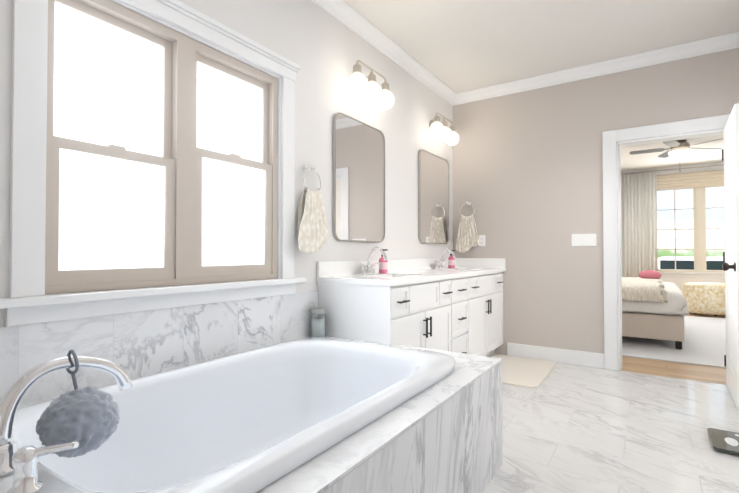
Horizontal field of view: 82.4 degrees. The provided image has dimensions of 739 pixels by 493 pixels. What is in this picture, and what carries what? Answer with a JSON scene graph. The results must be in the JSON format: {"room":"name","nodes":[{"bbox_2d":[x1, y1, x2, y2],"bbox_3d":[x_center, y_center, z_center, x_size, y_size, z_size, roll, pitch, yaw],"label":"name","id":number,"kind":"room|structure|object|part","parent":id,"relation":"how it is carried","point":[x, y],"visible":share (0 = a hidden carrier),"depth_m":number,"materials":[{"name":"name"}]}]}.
{"room":"bathroom","nodes":[
{"label":"bathroom","id":0,"kind":"room"},
{"bbox_2d":[0,0,452,326],"bbox_3d":[-0.589,-0.296,2.491,0.140,2.760,5.240,-1,-1,34],"label":"wall","id":1,"kind":"structure","parent":0,"point":[323,49],"depth_m":2.83,"materials":[{"name":"white paint"}]},
{"bbox_2d":[0,0,305,326],"bbox_3d":[-0.851,-0.413,1.996,0.172,1.376,1.448,-1,-1,34],"label":"double-hung window","id":2,"kind":"structure","parent":1,"relation":"in","point":[162,156],"depth_m":1.83,"materials":[{"name":"beige plastic"}]},
{"bbox_2d":[0,291,317,406],"bbox_3d":[-1.115,0.669,1.545,0.011,0.802,2.825,-1,-1,34],"label":"tile backsplash","id":3,"kind":"structure","parent":1,"relation":"attached to","point":[133,345],"depth_m":1.77,"materials":[{"name":"stone"}]},
{"bbox_2d":[303,165,320,191],"bbox_3d":[-0.372,-0.414,2.631,0.065,0.198,0.166,-1,-1,34],"label":"towel ring","id":4,"kind":"object","parent":1,"relation":"attached to","point":[306,168],"visible":0.73,"depth_m":2.63,"materials":[{"name":"silver metal"}]},
{"bbox_2d":[297,187,327,253],"bbox_3d":[-0.350,-0.160,2.618,0.083,0.411,0.331,-1,-1,34],"label":"hand towel","id":5,"kind":"object","parent":4,"relation":"hanging from","point":[312,226],"visible":1,"depth_m":2.57,"materials":[{"name":"beige fabric"}]},
{"bbox_2d":[333,112,384,241],"bbox_3d":[-0.061,-0.481,3.141,0.020,0.891,0.651,-1,-1,34],"label":"mirror","id":6,"kind":"object","parent":1,"relation":"attached to","point":[358,181],"visible":0.96,"depth_m":3.10,"materials":[{"name":"silver metal"}]},
{"bbox_2d":[347,60,394,109],"bbox_3d":[-0.008,-1.164,3.067,0.203,0.244,0.510,-1,-1,34],"label":"sconce","id":7,"kind":"object","parent":1,"relation":"attached to","point":[371,90],"visible":1,"depth_m":3.00,"materials":[{"name":"white glass"}]},
{"bbox_2d":[317,258,447,277],"bbox_3d":[0.297,0.161,3.670,0.020,0.100,2.278,-1,-1,34],"label":"backsplash","id":8,"kind":"structure","parent":1,"relation":"attached to","point":[324,269],"depth_m":3.26,"materials":[{"name":"white stone"}]},
{"bbox_2d":[311,0,458,105],"bbox_3d":[-0.459,-1.629,2.509,0.080,0.095,5.100,-1,-1,34],"label":"crown molding","id":9,"kind":"structure","parent":1,"relation":"attached to","point":[343,12],"depth_m":3.38,"materials":[{"name":"white paint"}]},
{"bbox_2d":[418,149,448,243],"bbox_3d":[0.653,-0.471,4.219,0.020,0.889,0.693,-1,-1,34],"label":"mirror","id":10,"kind":"object","parent":1,"relation":"attached to","point":[433,198],"visible":1,"depth_m":4.17,"materials":[{"name":"silver metal"}]},
{"bbox_2d":[429,112,458,145],"bbox_3d":[0.710,-1.148,4.151,0.203,0.244,0.510,-1,-1,34],"label":"sconce","id":11,"kind":"object","parent":1,"relation":"attached to","point":[442,131],"visible":1,"depth_m":4.08,"materials":[{"name":"white glass"}]},
{"bbox_2d":[344,0,738,170],"bbox_3d":[2.165,-1.699,4.370,5.080,0.100,11.380,-1,-1,34],"label":"ceiling","id":12,"kind":"structure","parent":0,"point":[458,46],"depth_m":3.30,"materials":[{"name":"white paint"}]},
{"bbox_2d":[629,138,722,170],"bbox_3d":[4.722,-1.383,6.503,1.224,0.470,1.268,-1,-1,34],"label":"ceiling fan","id":13,"kind":"object","parent":12,"relation":"hanging from","point":[679,148],"visible":0.92,"depth_m":6.42,"materials":[{"name":"beige"}]},
{"bbox_3d":[4.766,-1.406,6.482,0.300,0.101,0.300,-1,-1,34],"label":"lamp shade","id":14,"kind":"part","parent":13,"relation":"part of","materials":[{"name":"white glass"}]},
{"bbox_2d":[453,48,738,354],"bbox_3d":[1.997,-0.274,4.005,2.780,2.760,0.140,-1,-1,34],"label":"wall","id":15,"kind":"structure","parent":0,"point":[528,174],"depth_m":4.06,"materials":[{"name":"grey paint"}]},
{"bbox_2d":[460,201,474,215],"bbox_3d":[1.051,-0.393,4.508,0.166,0.198,0.065,-1,-1,34],"label":"towel ring","id":16,"kind":"object","parent":15,"relation":"attached to","point":[468,203],"visible":0.9,"depth_m":4.50,"materials":[{"name":"silver metal"}]},
{"bbox_2d":[456,214,478,252],"bbox_3d":[1.040,-0.139,4.482,0.236,0.411,0.083,-1,-1,34],"label":"hand towel","id":17,"kind":"object","parent":16,"relation":"hanging from","point":[467,237],"visible":0.98,"depth_m":4.46,"materials":[{"name":"beige fabric"}]},
{"bbox_2d":[455,258,504,265],"bbox_3d":[1.157,0.173,4.454,0.547,0.100,0.020,-1,-1,34],"label":"backsplash","id":18,"kind":"structure","parent":15,"relation":"attached to","point":[458,261],"depth_m":4.44,"materials":[{"name":"white stone"}]},
{"bbox_2d":[479,235,484,245],"bbox_3d":[1.184,-0.059,4.450,0.070,0.115,0.009,-1,-1,34],"label":"electrical outlet plate","id":19,"kind":"object","parent":15,"relation":"attached to","point":[481,240],"visible":1,"depth_m":4.45,"materials":[{"name":"white plastic"}]},
{"bbox_2d":[507,343,603,368],"bbox_3d":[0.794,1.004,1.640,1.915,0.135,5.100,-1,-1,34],"label":"baseboard","id":20,"kind":"structure","parent":15,"relation":"attached to","point":[579,358],"depth_m":4.02,"materials":[{"name":"white paint"}]},
{"bbox_2d":[571,234,596,245],"bbox_3d":[1.987,-0.061,3.912,0.208,0.105,0.020,-1,-1,34],"label":"switch plate","id":21,"kind":"object","parent":15,"relation":"attached to","point":[583,239],"visible":1,"depth_m":3.90,"materials":[{"name":"white plastic"}]},
{"bbox_2d":[459,32,738,104],"bbox_3d":[1.940,-1.608,3.930,2.310,0.095,0.080,-1,-1,34],"label":"crown molding","id":22,"kind":"structure","parent":15,"relation":"attached to","point":[728,41],"depth_m":3.78,"materials":[{"name":"white paint"}]},
{"bbox_2d":[602,114,729,370],"bbox_3d":[2.582,0.028,3.613,1.006,2.145,0.180,-1,-1,34],"label":"door frame","id":23,"kind":"structure","parent":15,"relation":"attached to","point":[612,143],"depth_m":3.77,"materials":[{"name":"white paint"}]},
{"bbox_2d":[722,103,738,411],"bbox_3d":[2.619,0.077,3.058,0.169,2.015,0.759,-1,-1,34],"label":"bathroom door","id":24,"kind":"structure","parent":15,"relation":"in","point":[730,159],"depth_m":2.98,"materials":[{"name":"white paint"}]},
{"bbox_2d":[483,363,738,492],"bbox_3d":[0.511,1.123,1.742,2.780,0.100,5.240,-1,-1,34],"label":"floor","id":25,"kind":"structure","parent":0,"point":[568,428],"depth_m":2.43,"materials":[{"name":"stone"}]},
{"bbox_2d":[256,335,502,492],"bbox_3d":[-0.612,0.805,1.235,1.168,0.520,2.843,-1,-1,34],"label":"tiled tub deck","id":26,"kind":"object","parent":25,"relation":"on","point":[444,435],"visible":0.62,"depth_m":1.43,"materials":[{"name":"stone"}]},
{"bbox_2d":[0,336,455,492],"bbox_3d":[-0.387,0.714,1.551,0.940,0.428,1.640,-1,-1,34],"label":"bathtub","id":27,"kind":"object","parent":26,"relation":"in","point":[254,420],"visible":0.69,"depth_m":1.69,"materials":[{"name":"white ceramic"}]},
{"bbox_2d":[0,356,132,492],"bbox_3d":[-0.735,0.381,1.030,0.436,0.223,0.324,-1,-1,34],"label":"tub filler faucet","id":28,"kind":"object","parent":27,"relation":"on","point":[20,464],"visible":1,"depth_m":0.92,"materials":[{"name":"silver metal"}]},
{"bbox_2d":[36,349,119,457],"bbox_3d":[-0.704,0.379,1.030,0.169,0.247,0.171,-1,-1,34],"label":"bath pouf","id":29,"kind":"object","parent":28,"relation":"hanging from","point":[87,418],"visible":1,"depth_m":0.98,"materials":[{"name":"grey plastic"}]},
{"bbox_2d":[311,307,325,336],"bbox_3d":[-0.318,0.474,2.622,0.094,0.180,0.094,-1,-1,34],"label":"jar","id":30,"kind":"object","parent":26,"relation":"on","point":[318,326],"visible":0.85,"depth_m":2.59,"materials":[{"name":"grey glass"}]},
{"bbox_2d":[318,270,505,356],"bbox_3d":[0.532,0.671,3.514,0.576,0.855,2.266,-1,-1,34],"label":"bathroom vanity","id":31,"kind":"object","parent":25,"relation":"on","point":[425,303],"depth_m":2.81,"materials":[{"name":"white wood"}]},
{"bbox_2d":[317,266,504,285],"bbox_3d":[0.525,0.226,3.518,0.567,0.034,2.278,-1,-1,34],"label":"countertop","id":32,"kind":"structure","parent":31,"relation":"on","point":[410,275],"depth_m":2.91,"materials":[{"name":"white stone"}]},
{"bbox_2d":[360,247,386,274],"bbox_3d":[0.046,0.102,3.025,0.185,0.197,0.224,-1,-1,34],"label":"sink faucet","id":33,"kind":"object","parent":32,"relation":"on","point":[369,270],"visible":1,"depth_m":3.03,"materials":[{"name":"silver metal"}]},
{"bbox_2d":[379,249,387,273],"bbox_3d":[0.105,0.112,3.195,0.072,0.183,0.067,-1,-1,34],"label":"soap bottle","id":34,"kind":"object","parent":32,"relation":"on","point":[383,266],"visible":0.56,"depth_m":3.17,"materials":[{"name":"pink plastic"}]},
{"bbox_2d":[389,274,404,277],"bbox_3d":[0.166,0.303,2.942,0.292,0.162,0.472,-1,-1,34],"label":"sink","id":35,"kind":"object","parent":32,"relation":"in","point":[390,275],"depth_m":3.17,"materials":[{"name":"white ceramic"}]},
{"bbox_2d":[435,249,455,268],"bbox_3d":[0.744,0.118,4.079,0.185,0.197,0.224,-1,-1,34],"label":"sink faucet","id":36,"kind":"object","parent":32,"relation":"on","point":[439,264],"visible":0.98,"depth_m":4.07,"materials":[{"name":"silver metal"}]},
{"bbox_2d":[448,250,454,267],"bbox_3d":[0.830,0.128,4.262,0.072,0.183,0.067,-1,-1,34],"label":"soap bottle","id":37,"kind":"object","parent":32,"relation":"on","point":[451,261],"visible":0.77,"depth_m":4.24,"materials":[{"name":"pink plastic"}]},
{"bbox_2d":[491,354,556,387],"bbox_3d":[1.283,1.096,3.786,0.600,0.012,0.920,-1,-1,34],"label":"bath mat","id":38,"kind":"object","parent":25,"relation":"on","point":[525,372],"visible":0.75,"depth_m":3.71,"materials":[{"name":"beige fabric"}]},
{"bbox_2d":[707,428,738,454],"bbox_3d":[2.020,1.067,2.260,0.310,0.026,0.310,-1,-1,34],"label":"bathroom scale","id":39,"kind":"object","parent":25,"relation":"on","point":[724,441],"visible":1,"depth_m":2.30,"materials":[{"name":"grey glass"}]},
{"bbox_2d":[621,167,724,292],"bbox_3d":[5.273,-0.200,9.031,4.770,2.760,0.140,-1,-1,34],"label":"wall","id":40,"kind":"structure","parent":0,"point":[679,282],"depth_m":8.42,"materials":[{"name":"white paint"}]},
{"bbox_2d":[621,164,723,173],"bbox_3d":[6.267,-1.527,8.234,2.530,0.023,0.121,-1,-1,34],"label":"rail","id":41,"kind":"object","parent":40,"relation":"attached to","point":[674,169],"visible":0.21,"depth_m":8.33,"materials":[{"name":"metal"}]},
{"bbox_2d":[623,173,656,276],"bbox_3d":[5.537,-0.171,8.636,0.574,2.630,0.094,-1,-1,34],"label":"curtain","id":42,"kind":"object","parent":41,"relation":"hanging from","point":[640,222],"visible":0.69,"depth_m":8.63,"materials":[{"name":"white fabric"}]},
{"bbox_2d":[621,162,724,278],"bbox_3d":[5.213,-0.202,8.951,4.800,2.760,0.060,-1,-1,34],"label":"trim","id":43,"kind":"structure","parent":40,"relation":"attached to","point":[698,275],"depth_m":8.28,"materials":[{"name":"white paint"}]},
{"bbox_2d":[657,169,723,190],"bbox_3d":[6.395,-1.293,8.179,1.680,0.320,0.027,-1,-1,34],"label":"blind","id":44,"kind":"object","parent":40,"relation":"attached to","point":[700,179],"visible":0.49,"depth_m":8.25,"materials":[{"name":"beige fabric"}]},
{"bbox_2d":[657,186,724,272],"bbox_3d":[6.446,-0.344,8.242,1.560,1.695,0.065,-1,-1,34],"label":"window","id":45,"kind":"structure","parent":40,"relation":"in","point":[699,208],"depth_m":8.23,"materials":[{"name":"beige wood"}]},
{"label":"outside","id":46,"kind":"structure","parent":0,"visible":0},
{"bbox_2d":[657,187,724,257],"bbox_3d":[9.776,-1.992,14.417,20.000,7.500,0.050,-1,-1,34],"label":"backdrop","id":47,"kind":"structure","parent":46,"point":[715,238],"depth_m":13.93,"materials":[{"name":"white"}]},
{"bbox_3d":[7.868,1.766,11.482,20.000,0.100,6.860,-1,-1,34],"label":"ground","id":48,"kind":"structure","parent":46,"visible":0},
{"bbox_2d":[658,256,722,269],"bbox_3d":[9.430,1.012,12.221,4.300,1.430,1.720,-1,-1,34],"label":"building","id":49,"kind":"structure","parent":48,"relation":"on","point":[682,262],"depth_m":11.71,"materials":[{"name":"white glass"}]},
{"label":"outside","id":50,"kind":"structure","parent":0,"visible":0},
{"bbox_2d":[620,312,726,384],"bbox_3d":[3.612,1.193,6.512,5.080,0.100,6.140,-1,-1,34],"label":"floor","id":51,"kind":"structure","parent":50,"point":[710,374],"depth_m":3.79,"materials":[{"name":"brown wood"}]},
{"bbox_2d":[622,316,725,367],"bbox_3d":[3.483,1.127,5.867,3.700,0.010,3.680,-1,-1,34],"label":"area rug","id":52,"kind":"object","parent":51,"relation":"on","point":[704,343],"depth_m":4.67,"materials":[{"name":"white carpet"}]},
{"bbox_2d":[622,270,689,348],"bbox_3d":[3.002,0.477,5.866,2.188,1.288,2.151,-1,-1,34],"label":"bed","id":53,"kind":"object","parent":52,"relation":"on","point":[654,306],"visible":0.42,"depth_m":4.63,"materials":[{"name":"beige fabric"}]},
{"bbox_2d":[622,277,667,301],"bbox_3d":[3.282,0.534,5.679,1.134,0.185,2.151,-1,-1,34],"label":"fur throw","id":54,"kind":"object","parent":53,"relation":"on","point":[634,289],"depth_m":4.68,"materials":[{"name":"beige fur"}]},
{"bbox_3d":[3.015,0.721,5.853,1.920,0.275,1.790,-1,-1,34],"label":"mattress","id":55,"kind":"part","parent":53,"relation":"part of","materials":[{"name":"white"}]},
{"bbox_2d":[638,270,661,278],"bbox_3d":[3.991,0.405,6.009,0.280,0.140,0.210,-1,-1,34],"label":"cushion","id":56,"kind":"object","parent":53,"relation":"on","point":[647,274],"depth_m":5.94,"materials":[{"name":"pink fabric"}]},
{"bbox_2d":[622,282,689,315],"bbox_3d":[3.051,0.621,5.831,2.070,0.254,2.046,-1,-1,34],"label":"duvet","id":57,"kind":"object","parent":53,"relation":"on","point":[675,304],"depth_m":4.60,"materials":[{"name":"white fabric"}]},
{"bbox_2d":[682,282,724,315],"bbox_3d":[5.723,0.880,7.133,0.700,0.520,0.700,-1,-1,34],"label":"patterned ottoman","id":58,"kind":"object","parent":51,"relation":"on","point":[705,298],"visible":0.81,"depth_m":6.90,"materials":[{"name":"fabric"}]}
]}

